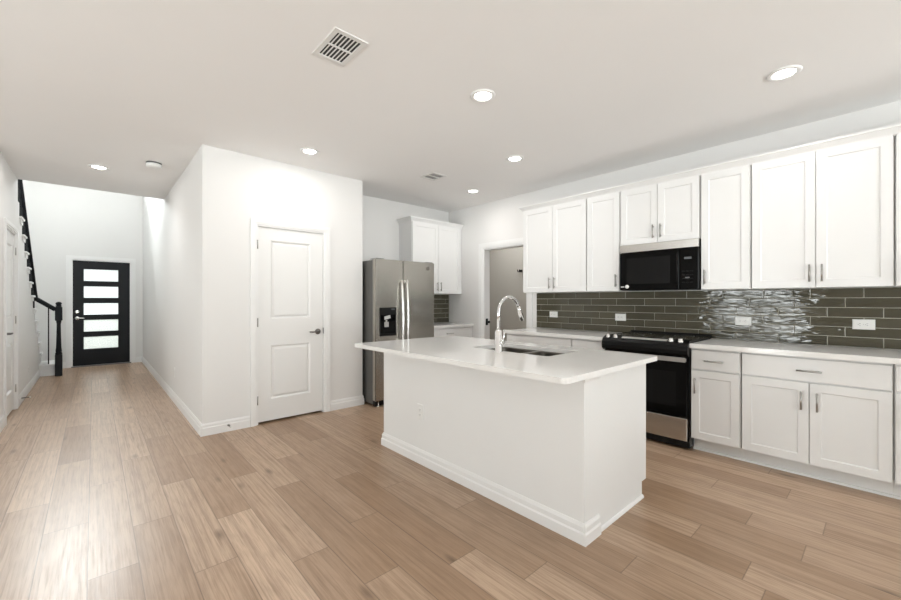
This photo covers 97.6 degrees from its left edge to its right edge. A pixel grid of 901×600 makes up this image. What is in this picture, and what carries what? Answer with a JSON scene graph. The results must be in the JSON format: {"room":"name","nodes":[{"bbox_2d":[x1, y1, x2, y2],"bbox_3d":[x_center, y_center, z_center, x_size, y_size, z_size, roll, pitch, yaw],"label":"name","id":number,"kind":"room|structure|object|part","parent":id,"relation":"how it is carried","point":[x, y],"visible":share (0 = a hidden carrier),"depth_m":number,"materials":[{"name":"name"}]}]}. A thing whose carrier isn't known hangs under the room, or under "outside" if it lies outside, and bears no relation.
{"room":"kitchen","nodes":[
{"label":"kitchen","id":0,"kind":"room"},
{"bbox_2d":[0,152,40,417],"bbox_3d":[-5.746,-1.423,5.249,0.120,5.400,4.255,0,0,-42],"label":"wall","id":1,"kind":"structure","parent":0,"point":[29,355],"depth_m":4.95,"materials":[{"name":"paint"}]},
{"bbox_2d":[0,415,5,432],"bbox_3d":[-5.852,1.220,2.545,3.936,0.114,0.419,0,0,-42],"label":"baseboard","id":2,"kind":"structure","parent":1,"relation":"attached to","point":[2,419],"depth_m":3.91,"materials":[{"name":"white wood"}]},
{"bbox_2d":[3,217,18,424],"bbox_3d":[-4.871,0.217,4.318,0.169,2.120,0.890,0,0,-42],"label":"door","id":3,"kind":"structure","parent":1,"relation":"in","point":[10,232],"depth_m":4.46,"materials":[{"name":"white wood"}]},
{"bbox_2d":[19,370,39,405],"bbox_3d":[-6.004,1.220,5.634,0.016,0.114,2.578,0,0,-42],"label":"baseboard","id":4,"kind":"structure","parent":1,"relation":"attached to","point":[26,390],"depth_m":5.47,"materials":[{"name":"white wood"}]},
{"bbox_2d":[23,180,142,361],"bbox_3d":[-7.428,-1.423,7.345,2.678,5.400,0.120,0,0,-42],"label":"wall","id":5,"kind":"structure","parent":0,"point":[63,221],"depth_m":7.45,"materials":[{"name":"paint"}]},
{"bbox_2d":[66,255,135,367],"bbox_3d":[-6.892,0.212,7.809,1.025,2.130,0.151,0,0,-42],"label":"door","id":6,"kind":"structure","parent":5,"relation":"in","point":[77,354],"depth_m":7.78,"materials":[{"name":"black paint"}]},
{"bbox_3d":[-6.890,-0.490,7.785,0.540,0.260,0.009,0,0,-42],"label":"pane frame","id":7,"kind":"part","parent":6,"relation":"part of","materials":[{"name":"white glass"}]},
{"bbox_3d":[-6.890,-0.161,7.785,0.540,0.255,0.009,0,0,-42],"label":"pane frame","id":8,"kind":"part","parent":6,"relation":"part of","materials":[{"name":"white glass"}]},
{"bbox_3d":[-6.890,0.166,7.785,0.540,0.255,0.009,0,0,-42],"label":"pane frame","id":9,"kind":"part","parent":6,"relation":"part of","materials":[{"name":"white glass"}]},
{"bbox_3d":[-6.890,0.493,7.785,0.540,0.255,0.009,0,0,-42],"label":"pane frame","id":10,"kind":"part","parent":6,"relation":"part of","materials":[{"name":"black paint"}]},
{"bbox_3d":[-6.890,0.825,7.785,0.540,0.265,0.009,0,0,-42],"label":"pane frame","id":11,"kind":"part","parent":6,"relation":"part of","materials":[{"name":"black paint"}]},
{"bbox_3d":[-6.908,-0.490,7.806,0.514,0.234,0.006,0,0,-42],"label":"pane","id":12,"kind":"part","parent":6,"relation":"part of","materials":[{"name":"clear glass"}]},
{"bbox_3d":[-6.908,-0.161,7.806,0.514,0.229,0.006,0,0,-42],"label":"pane","id":13,"kind":"part","parent":6,"relation":"part of","materials":[{"name":"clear glass"}]},
{"bbox_3d":[-6.908,0.166,7.806,0.514,0.229,0.006,0,0,-42],"label":"pane","id":14,"kind":"part","parent":6,"relation":"part of","materials":[{"name":"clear glass"}]},
{"bbox_3d":[-6.908,0.493,7.806,0.514,0.229,0.006,0,0,-42],"label":"pane","id":15,"kind":"part","parent":6,"relation":"part of","materials":[{"name":"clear glass"}]},
{"bbox_3d":[-6.908,0.825,7.806,0.514,0.239,0.006,0,0,-42],"label":"pane","id":16,"kind":"part","parent":6,"relation":"part of","materials":[{"name":"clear glass"}]},
{"bbox_2d":[136,356,141,361],"bbox_3d":[-6.438,1.220,8.149,0.096,0.114,0.016,0,0,-42],"label":"baseboard","id":17,"kind":"structure","parent":5,"relation":"attached to","point":[138,359],"depth_m":8.15,"materials":[{"name":"white wood"}]},
{"bbox_2d":[143,148,199,420],"bbox_3d":[-4.401,-1.423,6.083,0.120,5.400,6.053,0,0,-42],"label":"wall","id":18,"kind":"structure","parent":0,"point":[171,224],"depth_m":4.92,"materials":[{"name":"paint"}]},
{"bbox_2d":[142,356,249,436],"bbox_3d":[-4.212,1.220,6.081,0.428,0.114,6.069,0,0,-42],"label":"baseboard","id":19,"kind":"structure","parent":18,"relation":"attached to","point":[206,429],"depth_m":3.94,"materials":[{"name":"white wood"}]},
{"bbox_2d":[200,144,361,423],"bbox_3d":[-1.901,-0.095,4.491,1.690,2.743,0.577,0,0,-42],"label":"wall","id":20,"kind":"structure","parent":0,"point":[235,187],"depth_m":3.96,"materials":[{"name":"paint"}]},
{"bbox_2d":[250,217,329,426],"bbox_3d":[-1.735,0.220,4.300,0.849,2.113,0.169,0,0,-42],"label":"door","id":21,"kind":"structure","parent":20,"relation":"in","point":[290,262],"depth_m":4.26,"materials":[{"name":"white wood"}]},
{"bbox_3d":[-1.515,0.352,4.426,0.143,0.064,0.061,0,0,-42],"label":"handle","id":22,"kind":"part","parent":21,"relation":"part of","materials":[{"name":"silver metal"}]},
{"bbox_2d":[330,395,363,410],"bbox_3d":[-1.419,1.220,4.916,0.437,0.114,0.593,0,0,-42],"label":"baseboard","id":23,"kind":"structure","parent":20,"relation":"attached to","point":[343,403],"depth_m":4.69,"materials":[{"name":"white wood"}]},
{"bbox_2d":[362,195,448,322],"bbox_3d":[-1.326,-0.095,5.481,3.631,2.743,0.120,0,0,-42],"label":"wall","id":24,"kind":"structure","parent":0,"point":[380,227],"depth_m":5.73,"materials":[{"name":"paint"}]},
{"bbox_2d":[396,216,463,228],"bbox_3d":[-0.297,-1.171,6.086,1.045,0.064,0.360,0,0,-42],"label":"crown molding","id":25,"kind":"structure","parent":24,"relation":"attached to","point":[409,218],"depth_m":5.86,"materials":[{"name":"white wood"}]},
{"bbox_2d":[399,221,461,293],"bbox_3d":[-0.277,-0.626,6.101,0.995,1.050,0.365,0,0,-42],"label":"upper cabinet","id":26,"kind":"object","parent":24,"relation":"attached to","point":[439,245],"visible":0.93,"depth_m":5.98,"materials":[{"name":"white wood"}]},
{"bbox_3d":[-0.369,-0.622,5.833,0.486,1.034,0.019,0,0,-42],"label":"door","id":27,"kind":"part","parent":26,"relation":"part of","materials":[{"name":"white wood"}]},
{"bbox_3d":[-0.018,-0.622,6.151,0.452,1.034,0.019,0,0,-42],"label":"door","id":28,"kind":"part","parent":26,"relation":"part of","materials":[{"name":"white wood"}]},
{"bbox_2d":[434,294,448,322],"bbox_3d":[-0.389,0.133,6.240,0.976,0.458,0.010,0,0,-42],"label":"tile backsplash","id":29,"kind":"structure","parent":24,"relation":"attached to","point":[441,302],"depth_m":6.45,"materials":[{"name":"tile"}]},
{"bbox_2d":[0,0,900,211],"bbox_3d":[-0.860,-1.591,0.793,9.229,0.250,11.770,0,0,-42],"label":"ceiling","id":30,"kind":"structure","parent":0,"point":[583,89],"depth_m":2.68,"materials":[{"name":"paint"}]},
{"bbox_2d":[88,164,109,169],"bbox_3d":[-3.865,-1.462,4.337,0.180,0.010,0.180,0,0,-42],"label":"recessed light","id":31,"kind":"object","parent":30,"relation":"in","point":[99,167],"visible":1,"depth_m":4.33,"materials":[{"name":"white plastic"}]},
{"bbox_2d":[146,161,161,169],"bbox_3d":[-3.165,-1.439,4.211,0.142,0.056,0.142,0,0,-42],"label":"smoke detector","id":32,"kind":"object","parent":30,"relation":"attached to","point":[150,164],"visible":1,"depth_m":4.17,"materials":[{"name":"white plastic"}]},
{"bbox_2d":[300,147,318,154],"bbox_3d":[-1.383,-1.462,3.873,0.180,0.010,0.180,0,0,-42],"label":"recessed light","id":33,"kind":"object","parent":30,"relation":"in","point":[310,151],"visible":1,"depth_m":3.86,"materials":[{"name":"white"}]},
{"bbox_2d":[312,27,367,66],"bbox_3d":[-0.643,-1.464,2.291,0.200,0.006,0.300,0,0,-42],"label":"ceiling vent","id":34,"kind":"object","parent":30,"relation":"in","point":[339,47],"visible":1,"depth_m":2.28,"materials":[{"name":"white metal"}]},
{"bbox_2d":[420,172,445,180],"bbox_3d":[-0.202,-1.464,4.658,0.220,0.006,0.240,0,0,-42],"label":"ceiling vent","id":35,"kind":"object","parent":30,"relation":"in","point":[433,176],"visible":1,"depth_m":4.66,"materials":[{"name":"white metal"}]},
{"bbox_2d":[466,189,479,192],"bbox_3d":[0.301,-1.462,5.289,0.180,0.010,0.180,0,0,-42],"label":"recessed light","id":36,"kind":"object","parent":30,"relation":"in","point":[469,190],"visible":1,"depth_m":5.28,"materials":[{"name":"white"}]},
{"bbox_2d":[470,89,495,102],"bbox_3d":[0.233,-1.462,2.824,0.180,0.010,0.180,0,0,-42],"label":"recessed light","id":37,"kind":"object","parent":30,"relation":"in","point":[480,95],"visible":1,"depth_m":2.81,"materials":[{"name":"white plastic"}]},
{"bbox_2d":[506,155,523,161],"bbox_3d":[0.666,-1.462,4.078,0.180,0.010,0.180,0,0,-42],"label":"recessed light","id":38,"kind":"object","parent":30,"relation":"in","point":[515,158],"visible":1,"depth_m":4.06,"materials":[{"name":"white plastic"}]},
{"bbox_2d":[766,65,802,80],"bbox_3d":[2.151,-1.462,2.545,0.180,0.010,0.180,0,0,-42],"label":"recessed light","id":39,"kind":"object","parent":30,"relation":"in","point":[786,72],"visible":1,"depth_m":2.53,"materials":[{"name":"white plastic"}]},
{"bbox_2d":[0,362,900,599],"bbox_3d":[-1.327,1.277,2.676,11.285,0.001,15.190,0,0,-42],"label":"floor","id":40,"kind":"structure","parent":0,"point":[108,491],"depth_m":2.25,"materials":[{"name":"brown wood"}]},
{"bbox_2d":[19,216,54,376],"bbox_3d":[-6.310,-0.267,5.287,1.325,3.088,3.944,0,0,-42],"label":"staircase","id":41,"kind":"structure","parent":40,"relation":"on","point":[45,369],"depth_m":6.60,"materials":[{"name":"white wood"}]},
{"bbox_2d":[18,179,54,363],"bbox_3d":[-6.017,-0.431,5.753,0.306,3.030,2.486,0,0,-42],"label":"stair railing","id":42,"kind":"object","parent":41,"relation":"on","point":[21,197],"visible":0.4,"depth_m":5.79,"materials":[{"name":"black paint"}]},
{"bbox_3d":[-5.998,-0.883,5.732,0.306,2.127,2.429,0,0,-42],"label":"handrail","id":43,"kind":"part","parent":42,"relation":"part of","materials":[{"name":"black paint"}]},
{"bbox_2d":[55,302,62,375],"bbox_3d":[-6.630,0.650,6.678,0.090,1.254,0.090,0,0,-42],"label":"newel post","id":44,"kind":"object","parent":40,"relation":"on","point":[58,309],"visible":1,"depth_m":6.65,"materials":[{"name":"black paint"}]},
{"bbox_2d":[362,258,433,406],"bbox_3d":[-0.795,0.385,5.250,0.910,1.783,0.874,0,0,-42],"label":"refrigerator","id":45,"kind":"object","parent":40,"relation":"on","point":[398,295],"visible":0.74,"depth_m":4.87,"materials":[{"name":"silver metal"}]},
{"bbox_3d":[-0.766,0.352,4.837,0.397,1.700,0.070,0,0,-42],"label":"freezer door","id":46,"kind":"part","parent":45,"relation":"part of","materials":[{"name":"silver metal"}]},
{"bbox_3d":[-0.597,0.262,4.893,0.029,1.036,0.078,0,0,-42],"label":"handle","id":47,"kind":"part","parent":45,"relation":"part of","materials":[{"name":"metal"}]},
{"bbox_3d":[-0.540,0.262,4.944,0.029,1.036,0.078,0,0,-42],"label":"handle","id":48,"kind":"part","parent":45,"relation":"part of","materials":[{"name":"metal"}]},
{"bbox_3d":[-0.427,0.352,5.144,0.507,1.700,0.070,0,0,-42],"label":"fridge door","id":49,"kind":"part","parent":45,"relation":"part of","materials":[{"name":"silver metal"}]},
{"bbox_2d":[434,326,471,336],"bbox_3d":[-0.193,0.839,6.016,0.983,0.875,0.603,0,0,-42],"label":"base cabinet","id":50,"kind":"object","parent":40,"relation":"on","point":[454,331],"visible":0.16,"depth_m":5.89,"materials":[{"name":"white wood"}]},
{"bbox_2d":[434,322,473,328],"bbox_3d":[-0.196,0.382,6.018,0.987,0.038,0.578,0,0,-42],"label":"countertop","id":51,"kind":"structure","parent":50,"relation":"on","point":[444,324],"depth_m":5.93,"materials":[{"name":"stone"}]},
{"bbox_2d":[381,353,645,546],"bbox_3d":[0.364,0.835,3.058,0.868,0.883,1.959,0,0,-42],"label":"kitchen island","id":52,"kind":"object","parent":40,"relation":"on","point":[568,459],"visible":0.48,"depth_m":2.42,"materials":[{"name":"white paint"}]},
{"bbox_2d":[417,403,423,420],"bbox_3d":[-0.238,0.877,3.098,0.007,0.122,0.078,0,0,-42],"label":"wall outlet","id":53,"kind":"object","parent":52,"relation":"attached to","point":[420,408],"visible":1,"depth_m":3.09,"materials":[{"name":"white plastic"}]},
{"bbox_3d":[0.104,1.223,2.823,0.168,0.108,1.959,0,0,-42],"label":"moulding","id":54,"kind":"part","parent":52,"relation":"part of","materials":[{"name":"white wood"}]},
{"bbox_2d":[355,336,656,383],"bbox_3d":[0.272,0.378,2.951,1.120,0.030,2.012,0,0,-42],"label":"island countertop","id":55,"kind":"structure","parent":52,"relation":"on","point":[577,364],"depth_m":2.55,"materials":[{"name":"stone"}]},
{"bbox_2d":[494,295,523,352],"bbox_3d":[0.441,0.164,2.849,0.313,0.398,0.086,0,0,-42],"label":"kitchen faucet","id":56,"kind":"object","parent":55,"relation":"on","point":[499,341],"visible":1,"depth_m":2.76,"materials":[{"name":"silver metal"}]},
{"bbox_3d":[0.365,0.255,2.744,0.032,0.106,0.032,0,0,-42],"label":"lever","id":57,"kind":"part","parent":56,"relation":"part of","materials":[{"name":"silver metal"}]},
{"bbox_3d":[0.421,0.089,2.848,0.247,0.248,0.025,0,0,-42],"label":"spout","id":58,"kind":"part","parent":56,"relation":"part of","materials":[{"name":"silver metal"}]},
{"bbox_2d":[491,347,564,355],"bbox_3d":[0.544,0.485,2.943,0.441,0.184,0.731,0,0,-42],"label":"sink","id":59,"kind":"object","parent":55,"relation":"in","point":[508,349],"visible":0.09,"depth_m":3.09,"materials":[{"name":"metal"}]},
{"bbox_3d":[0.423,0.485,3.076,0.441,0.184,0.372,0,0,-42],"label":"bowl","id":60,"kind":"part","parent":59,"relation":"part of","materials":[{"name":"metal"}]},
{"bbox_3d":[0.669,0.485,2.804,0.441,0.184,0.357,0,0,-42],"label":"bowl","id":61,"kind":"part","parent":59,"relation":"part of","materials":[{"name":"metal"}]},
{"bbox_3d":[0.755,0.412,2.110,0.160,0.037,0.012,0,0,-42],"label":"cap moulding","id":62,"kind":"part","parent":52,"relation":"part of","materials":[{"name":"white wood"}]},
{"bbox_3d":[1.045,0.835,2.393,0.648,0.883,0.016,0,0,-42],"label":"panel","id":63,"kind":"part","parent":52,"relation":"part of","materials":[{"name":"white wood"}]},
{"bbox_3d":[1.031,1.267,2.361,0.587,0.019,0.013,0,0,-42],"label":"shoe moulding","id":64,"kind":"part","parent":52,"relation":"part of","materials":[{"name":"white wood"}]},
{"bbox_2d":[507,333,572,346],"bbox_3d":[1.204,0.839,4.707,0.672,0.875,0.892,0,0,-42],"label":"base cabinet","id":65,"kind":"object","parent":40,"relation":"on","point":[555,341],"visible":0.04,"depth_m":4.47,"materials":[{"name":"white wood"}]},
{"bbox_2d":[505,328,615,340],"bbox_3d":[1.323,0.382,4.574,0.656,0.038,1.262,0,0,-42],"label":"countertop","id":66,"kind":"structure","parent":65,"relation":"on","point":[561,333],"depth_m":4.45,"materials":[{"name":"stone"}]},
{"bbox_2d":[572,339,604,349],"bbox_3d":[1.627,0.839,4.241,0.672,0.875,0.365,0,0,-42],"label":"base cabinet","id":67,"kind":"object","parent":40,"relation":"on","point":[576,343],"visible":0.05,"depth_m":4.04,"materials":[{"name":"white wood"}]},
{"bbox_2d":[602,330,711,448],"bbox_3d":[1.987,0.800,3.812,0.693,0.954,0.752,0,0,-42],"label":"range","id":68,"kind":"object","parent":40,"relation":"on","point":[668,378],"visible":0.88,"depth_m":3.48,"materials":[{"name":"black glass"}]},
{"bbox_3d":[1.747,0.505,3.595,0.044,0.040,0.726,0,0,-42],"label":"handle","id":69,"kind":"part","parent":68,"relation":"part of","materials":[{"name":"metal"}]},
{"bbox_3d":[1.763,0.409,3.610,0.090,0.136,0.752,0,0,-42],"label":"control panel","id":70,"kind":"part","parent":68,"relation":"part of","materials":[{"name":"black metal"}]},
{"bbox_3d":[1.769,0.744,3.615,0.019,0.515,0.718,0,0,-42],"label":"oven door","id":71,"kind":"part","parent":68,"relation":"part of","materials":[{"name":"black glass"}]},
{"bbox_2d":[610,332,710,342],"bbox_3d":[2.011,0.351,3.834,0.582,0.022,0.752,0,0,-42],"label":"cooktop","id":72,"kind":"object","parent":68,"relation":"in","point":[688,337],"depth_m":3.78,"materials":[{"name":"black glass"}]},
{"bbox_3d":[1.770,1.105,3.616,0.017,0.193,0.718,0,0,-42],"label":"drawer","id":73,"kind":"part","parent":68,"relation":"part of","materials":[{"name":"silver metal"}]},
{"bbox_3d":[1.775,1.230,3.620,0.005,0.050,0.742,0,0,-42],"label":"kick plate","id":74,"kind":"part","parent":68,"relation":"part of","materials":[{"name":"black plastic"}]},
{"bbox_3d":[2.220,0.348,4.023,0.063,0.046,0.750,0,0,-42],"label":"trim","id":75,"kind":"part","parent":68,"relation":"part of","materials":[{"name":"black plastic"}]},
{"bbox_2d":[691,348,743,460],"bbox_3d":[2.373,0.839,3.416,0.672,0.875,0.352,0,0,-42],"label":"base cabinet","id":76,"kind":"object","parent":40,"relation":"on","point":[716,375],"visible":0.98,"depth_m":3.21,"materials":[{"name":"white wood"}]},
{"bbox_3d":[2.158,0.495,3.221,0.019,0.160,0.336,0,0,-42],"label":"drawer","id":77,"kind":"part","parent":76,"relation":"part of","materials":[{"name":"white wood"}]},
{"bbox_3d":[2.158,0.873,3.221,0.019,0.572,0.336,0,0,-42],"label":"door","id":78,"kind":"part","parent":76,"relation":"part of","materials":[{"name":"white wood"}]},
{"bbox_2d":[742,352,893,497],"bbox_3d":[2.758,0.839,2.990,0.672,0.875,0.795,0,0,-42],"label":"base cabinet","id":79,"kind":"object","parent":40,"relation":"on","point":[828,420],"visible":0.99,"depth_m":2.75,"materials":[{"name":"white wood"}]},
{"bbox_3d":[2.412,0.873,2.940,0.019,0.572,0.387,0,0,-42],"label":"door","id":80,"kind":"part","parent":79,"relation":"part of","materials":[{"name":"white wood"}]},
{"bbox_2d":[689,338,900,364],"bbox_3d":[2.837,0.382,2.900,0.656,0.038,1.734,0,0,-42],"label":"countertop","id":81,"kind":"structure","parent":79,"relation":"on","point":[887,356],"depth_m":2.91,"materials":[{"name":"stone"}]},
{"bbox_3d":[2.495,0.712,2.808,0.036,0.130,0.012,0,0,-42],"label":"handle","id":82,"kind":"part","parent":79,"relation":"part of","materials":[{"name":"silver metal"}]},
{"bbox_3d":[2.523,0.500,2.776,0.036,0.012,0.135,0,0,-42],"label":"handle","id":83,"kind":"part","parent":79,"relation":"part of","materials":[{"name":"silver metal"}]},
{"bbox_3d":[2.543,0.495,2.795,0.019,0.160,0.779,0,0,-42],"label":"drawer","id":84,"kind":"part","parent":79,"relation":"part of","materials":[{"name":"white wood"}]},
{"bbox_3d":[2.551,0.712,2.745,0.036,0.130,0.012,0,0,-42],"label":"handle","id":85,"kind":"part","parent":79,"relation":"part of","materials":[{"name":"silver metal"}]},
{"bbox_3d":[2.675,0.873,2.650,0.019,0.572,0.387,0,0,-42],"label":"door","id":86,"kind":"part","parent":79,"relation":"part of","materials":[{"name":"white wood"}]},
{"bbox_2d":[893,364,900,499],"bbox_3d":[3.223,0.839,2.476,0.672,0.875,0.589,0,0,-42],"label":"base cabinet","id":87,"kind":"object","parent":40,"relation":"on","point":[896,368],"visible":0.88,"depth_m":2.49,"materials":[{"name":"white wood"}]},
{"bbox_3d":[3.008,0.495,2.281,0.019,0.160,0.573,0,0,-42],"label":"drawer","id":88,"kind":"part","parent":87,"relation":"part of","materials":[{"name":"white wood"}]},
{"bbox_3d":[3.008,0.873,2.281,0.019,0.572,0.573,0,0,-42],"label":"door","id":89,"kind":"part","parent":87,"relation":"part of","materials":[{"name":"white wood"}]},
{"bbox_2d":[494,330,502,352],"bbox_3d":[0.339,0.285,2.774,0.060,0.156,0.060,0,0,-42],"label":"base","id":90,"kind":"object","parent":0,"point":[498,333],"depth_m":2.75,"materials":[{"name":"silver metal"}]},
{"bbox_2d":[449,100,900,349],"bbox_3d":[3.237,-0.095,4.142,1.581,2.743,11.240,0,0,-42],"label":"wall","id":91,"kind":"structure","parent":0,"point":[499,220],"depth_m":5.44,"materials":[{"name":"paint"}]},
{"bbox_2d":[479,238,532,338],"bbox_3d":[0.813,0.207,5.718,0.139,2.140,0.990,0,0,-42],"label":"trim","id":92,"kind":"structure","parent":91,"relation":"attached to","point":[484,248],"depth_m":5.99,"materials":[{"name":"white paint"}]},
{"bbox_2d":[523,199,587,292],"bbox_3d":[1.324,-0.619,4.804,0.364,1.044,0.874,0,0,-42],"label":"upper cabinet","id":93,"kind":"object","parent":91,"relation":"attached to","point":[555,236],"visible":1,"depth_m":4.67,"materials":[{"name":"white wood"}]},
{"bbox_3d":[1.077,-0.615,4.873,0.019,1.028,0.428,0,0,-42],"label":"door","id":94,"kind":"part","parent":93,"relation":"part of","materials":[{"name":"white wood"}]},
{"bbox_3d":[1.368,-0.615,4.551,0.019,1.028,0.428,0,0,-42],"label":"door","id":95,"kind":"part","parent":93,"relation":"part of","materials":[{"name":"white wood"}]},
{"bbox_2d":[587,192,632,291],"bbox_3d":[1.745,-0.619,4.339,0.364,1.044,0.370,0,0,-42],"label":"upper cabinet","id":96,"kind":"object","parent":91,"relation":"attached to","point":[604,211],"visible":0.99,"depth_m":4.24,"materials":[{"name":"white wood"}]},
{"bbox_2d":[621,176,700,245],"bbox_3d":[2.116,-0.851,3.929,0.364,0.580,0.726,0,0,-42],"label":"upper cabinet","id":97,"kind":"object","parent":91,"relation":"attached to","point":[667,211],"visible":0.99,"depth_m":3.80,"materials":[{"name":"white wood"}]},
{"bbox_3d":[1.894,-0.847,3.970,0.019,0.564,0.354,0,0,-42],"label":"door","id":98,"kind":"part","parent":97,"relation":"part of","materials":[{"name":"white wood"}]},
{"bbox_2d":[620,238,700,290],"bbox_3d":[2.107,-0.330,3.914,0.381,0.458,0.712,0,0,-42],"label":"microwave","id":99,"kind":"object","parent":97,"relation":"attached to","point":[668,265],"visible":1,"depth_m":3.77,"materials":[{"name":"black plastic"}]},
{"bbox_3d":[1.945,-0.292,3.875,0.039,0.376,0.552,0,0,-42],"label":"door","id":100,"kind":"part","parent":99,"relation":"part of","materials":[{"name":"black glass"}]},
{"bbox_3d":[2.102,-0.293,3.655,0.025,0.300,0.012,0,0,-42],"label":"handle","id":101,"kind":"part","parent":99,"relation":"part of","materials":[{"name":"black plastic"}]},
{"bbox_3d":[2.185,-0.292,3.609,0.039,0.376,0.157,0,0,-42],"label":"control panel","id":102,"kind":"part","parent":99,"relation":"part of","materials":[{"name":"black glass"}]},
{"bbox_3d":[2.135,-0.847,3.704,0.019,0.564,0.354,0,0,-42],"label":"door","id":103,"kind":"part","parent":97,"relation":"part of","materials":[{"name":"white wood"}]},
{"bbox_2d":[518,123,900,211],"bbox_3d":[2.267,-1.161,3.765,0.360,0.064,3.782,0,0,-42],"label":"crown molding","id":104,"kind":"structure","parent":91,"relation":"attached to","point":[892,130],"depth_m":3.33,"materials":[{"name":"white wood"}]},
{"bbox_2d":[537,287,900,349],"bbox_3d":[2.408,0.133,3.872,0.010,0.458,3.752,0,0,-42],"label":"tile backsplash","id":105,"kind":"structure","parent":91,"relation":"attached to","point":[824,316],"depth_m":3.56,"materials":[{"name":"tile"}]},
{"bbox_2d":[550,311,557,316],"bbox_3d":[1.320,0.180,5.062,0.007,0.075,0.120,0,0,-42],"label":"wall outlet","id":106,"kind":"object","parent":105,"relation":"attached to","point":[552,313],"visible":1,"depth_m":5.06,"materials":[{"name":"white plastic"}]},
{"bbox_2d":[615,314,625,320],"bbox_3d":[1.903,0.189,4.418,0.007,0.078,0.122,0,0,-42],"label":"wall outlet","id":107,"kind":"object","parent":105,"relation":"attached to","point":[618,317],"visible":1,"depth_m":4.42,"materials":[{"name":"white plastic"}]},
{"bbox_2d":[735,317,750,325],"bbox_3d":[2.657,0.189,3.584,0.007,0.078,0.122,0,0,-42],"label":"wall outlet","id":108,"kind":"object","parent":105,"relation":"attached to","point":[746,321],"visible":1,"depth_m":3.58,"materials":[{"name":"white plastic"}]},
{"bbox_2d":[852,319,874,329],"bbox_3d":[3.165,0.185,3.023,0.007,0.078,0.122,0,0,-42],"label":"wall outlet","id":109,"kind":"object","parent":105,"relation":"attached to","point":[864,324],"visible":1,"depth_m":3.02,"materials":[{"name":"white plastic"}]},
{"bbox_2d":[701,165,754,289],"bbox_3d":[2.485,-0.619,3.521,0.364,1.044,0.365,0,0,-42],"label":"upper cabinet","id":110,"kind":"object","parent":91,"relation":"attached to","point":[726,195],"visible":0.99,"depth_m":3.41,"materials":[{"name":"white wood"}]},
{"bbox_2d":[752,136,893,288],"bbox_3d":[2.877,-0.619,3.088,0.364,1.044,0.792,0,0,-42],"label":"upper cabinet","id":111,"kind":"object","parent":91,"relation":"attached to","point":[822,218],"visible":1,"depth_m":2.95,"materials":[{"name":"white wood"}]},
{"bbox_3d":[2.643,-0.615,3.142,0.019,1.028,0.388,0,0,-42],"label":"door","id":112,"kind":"part","parent":111,"relation":"part of","materials":[{"name":"white wood"}]},
{"bbox_3d":[2.731,-0.207,3.004,0.036,0.130,0.012,0,0,-42],"label":"handle","id":113,"kind":"part","parent":111,"relation":"part of","materials":[{"name":"silver metal"}]},
{"bbox_3d":[2.778,-0.207,2.952,0.036,0.130,0.012,0,0,-42],"label":"handle","id":114,"kind":"part","parent":111,"relation":"part of","materials":[{"name":"silver metal"}]},
{"bbox_3d":[2.907,-0.615,2.851,0.019,1.028,0.388,0,0,-42],"label":"door","id":115,"kind":"part","parent":111,"relation":"part of","materials":[{"name":"white wood"}]},
{"bbox_2d":[895,134,900,286],"bbox_3d":[3.340,-0.619,2.576,0.364,1.044,0.578,0,0,-42],"label":"upper cabinet","id":116,"kind":"object","parent":91,"relation":"attached to","point":[898,136],"visible":1,"depth_m":2.69,"materials":[{"name":"white wood"}]},
{"bbox_3d":[3.238,-0.615,2.484,0.019,1.028,0.566,0,0,-42],"label":"door","id":117,"kind":"part","parent":116,"relation":"part of","materials":[{"name":"white wood"}]},
{"label":"outside","id":118,"kind":"structure","parent":0,"visible":0},
{"bbox_2d":[84,319,117,348],"bbox_3d":[-21.180,1.517,23.411,50.000,0.120,37.600,0,0,-42],"label":"yard","id":119,"kind":"structure","parent":118,"point":[108,337],"depth_m":19.07,"materials":[{"name":"white"}]}
]}

